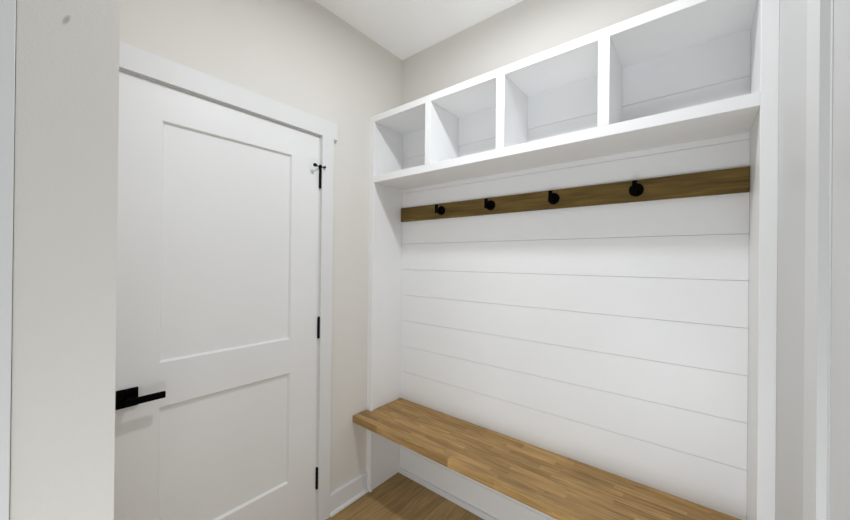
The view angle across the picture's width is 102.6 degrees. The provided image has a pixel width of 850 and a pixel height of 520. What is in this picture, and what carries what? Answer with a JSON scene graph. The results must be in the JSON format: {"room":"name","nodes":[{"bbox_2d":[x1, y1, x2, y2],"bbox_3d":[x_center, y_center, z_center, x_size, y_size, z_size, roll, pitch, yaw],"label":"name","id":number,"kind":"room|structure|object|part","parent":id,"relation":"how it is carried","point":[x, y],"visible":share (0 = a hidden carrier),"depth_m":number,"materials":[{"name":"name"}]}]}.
{"room":"mudroom","nodes":[
{"label":"mudroom","id":0,"kind":"room"},
{"bbox_2d":[9,0,119,519],"bbox_3d":[-1.192,0.013,1.052,1.559,2.736,0.118,1,0,39],"label":"wall","id":1,"kind":"structure","parent":0,"point":[66,125],"depth_m":0.56,"materials":[{"name":"beige paint"}]},
{"bbox_2d":[0,0,15,519],"bbox_3d":[-0.665,0.086,0.534,0.091,2.600,0.020,1,0,39],"label":"door frame","id":2,"kind":"structure","parent":1,"relation":"attached to","point":[7,7],"depth_m":0.51,"materials":[{"name":"white wood"}]},
{"bbox_2d":[120,0,401,492],"bbox_3d":[-0.700,0.020,1.722,0.120,2.736,1.543,1,0,39],"label":"wall","id":3,"kind":"structure","parent":0,"point":[301,55],"depth_m":1.86,"materials":[{"name":"beige paint"}]},
{"bbox_2d":[114,71,325,519],"bbox_3d":[-0.808,0.361,1.481,0.094,2.026,0.836,1,0,39],"label":"door","id":4,"kind":"structure","parent":3,"relation":"in","point":[218,323],"depth_m":1.42,"materials":[{"name":"white wood"}]},
{"bbox_3d":[-0.982,0.489,1.200,0.010,0.023,0.110,1,0,39],"label":"lever","id":5,"kind":"part","parent":4,"relation":"part of","materials":[{"name":"black metal"}]},
{"bbox_2d":[119,41,337,519],"bbox_3d":[-0.837,0.320,1.492,0.078,2.132,1.014,1,0,39],"label":"door frame","id":6,"kind":"structure","parent":3,"relation":"attached to","point":[135,61],"depth_m":1.79,"materials":[{"name":"white wood"}]},
{"bbox_3d":[-0.803,-0.702,1.476,0.019,0.088,1.014,1,0,39],"label":"head casing","id":7,"kind":"part","parent":6,"relation":"part of","materials":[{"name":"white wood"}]},
{"bbox_3d":[-0.533,0.367,1.821,0.019,2.045,0.071,1,0,39],"label":"casing","id":8,"kind":"part","parent":6,"relation":"part of","materials":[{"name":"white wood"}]},
{"bbox_2d":[330,471,368,516],"bbox_3d":[-0.433,1.334,1.950,0.026,0.114,0.269,1,0,39],"label":"baseboard","id":9,"kind":"structure","parent":3,"relation":"attached to","point":[340,498],"depth_m":1.94,"materials":[{"name":"white wood"}]},
{"bbox_3d":[-0.428,1.383,1.945,0.012,0.016,0.269,1,0,39],"label":"shoe moulding","id":10,"kind":"part","parent":9,"relation":"part of","materials":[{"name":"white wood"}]},
{"bbox_2d":[326,472,483,519],"bbox_3d":[-1.071,1.406,0.230,5.600,0.050,4.530,1,0,39],"label":"floor","id":11,"kind":"structure","parent":0,"point":[399,497],"depth_m":1.93,"materials":[{"name":"brown wood"}]},
{"bbox_2d":[366,0,779,519],"bbox_3d":[0.416,0.270,1.627,1.738,2.258,0.280,1,0,39],"label":"cubby unit","id":12,"kind":"object","parent":11,"relation":"on","point":[634,341],"visible":0.94,"depth_m":1.47,"materials":[{"name":"white wood"}]},
{"bbox_3d":[-0.240,0.282,2.170,0.032,2.222,0.262,1,0,39],"label":"panel","id":13,"kind":"part","parent":12,"relation":"part of","materials":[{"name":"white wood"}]},
{"bbox_3d":[0.476,1.385,1.717,1.666,0.031,0.013,1,0,39],"label":"shoe moulding","id":14,"kind":"part","parent":12,"relation":"part of","materials":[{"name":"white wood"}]},
{"bbox_2d":[353,398,740,519],"bbox_3d":[0.369,0.931,1.576,1.736,0.040,0.370,1,0,39],"label":"seat","id":15,"kind":"object","parent":12,"relation":"attached to","point":[560,487],"visible":1,"depth_m":1.47,"materials":[{"name":"brown wood"}]},
{"bbox_3d":[0.428,-0.841,1.629,1.737,0.036,0.280,1,0,39],"label":"panel","id":16,"kind":"part","parent":12,"relation":"part of","materials":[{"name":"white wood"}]},
{"bbox_2d":[374,92,759,189],"bbox_3d":[0.417,-0.478,1.623,1.667,0.040,0.263,1,0,39],"label":"shelf","id":17,"kind":"object","parent":12,"relation":"attached to","point":[736,117],"depth_m":1.36,"materials":[{"name":"white wood"}]},
{"bbox_2d":[401,166,749,221],"bbox_3d":[0.474,-0.289,1.695,1.662,0.089,0.075,1,0,39],"label":"coat rack","id":18,"kind":"object","parent":12,"relation":"attached to","point":[732,180],"visible":1,"depth_m":1.48,"materials":[{"name":"brown wood"}]},
{"bbox_3d":[1.082,0.294,1.099,0.037,2.222,0.262,1,0,39],"label":"panel","id":19,"kind":"part","parent":12,"relation":"part of","materials":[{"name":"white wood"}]},
{"bbox_2d":[314,0,522,59],"bbox_3d":[-1.042,-1.380,0.236,5.600,0.050,4.530,1,0,39],"label":"ceiling","id":20,"kind":"structure","parent":0,"point":[404,28],"depth_m":1.88,"materials":[{"name":"white paint"}]},
{"bbox_2d":[402,0,676,104],"bbox_3d":[0.531,0.033,1.782,1.958,2.736,0.100,1,0,39],"label":"wall","id":21,"kind":"structure","parent":0,"point":[527,28],"depth_m":1.80,"materials":[{"name":"beige paint"}]},
{"bbox_2d":[775,0,806,519],"bbox_3d":[0.649,0.031,0.452,0.100,2.736,1.818,1,0,39],"label":"wall","id":22,"kind":"structure","parent":0,"point":[793,13],"depth_m":0.82,"materials":[{"name":"grey paint"}]},
{"bbox_2d":[803,0,833,519],"bbox_3d":[0.409,0.330,0.207,0.080,2.132,1.089,1,0,39],"label":"door frame","id":23,"kind":"structure","parent":22,"relation":"attached to","point":[820,13],"depth_m":0.56,"materials":[{"name":"white wood"}]},
{"bbox_2d":[830,0,849,519],"bbox_3d":[0.403,0.371,0.208,0.042,2.026,0.838,1,0,39],"label":"door","id":24,"kind":"structure","parent":22,"relation":"in","point":[840,321],"depth_m":0.51,"materials":[{"name":"wood"}]}
]}

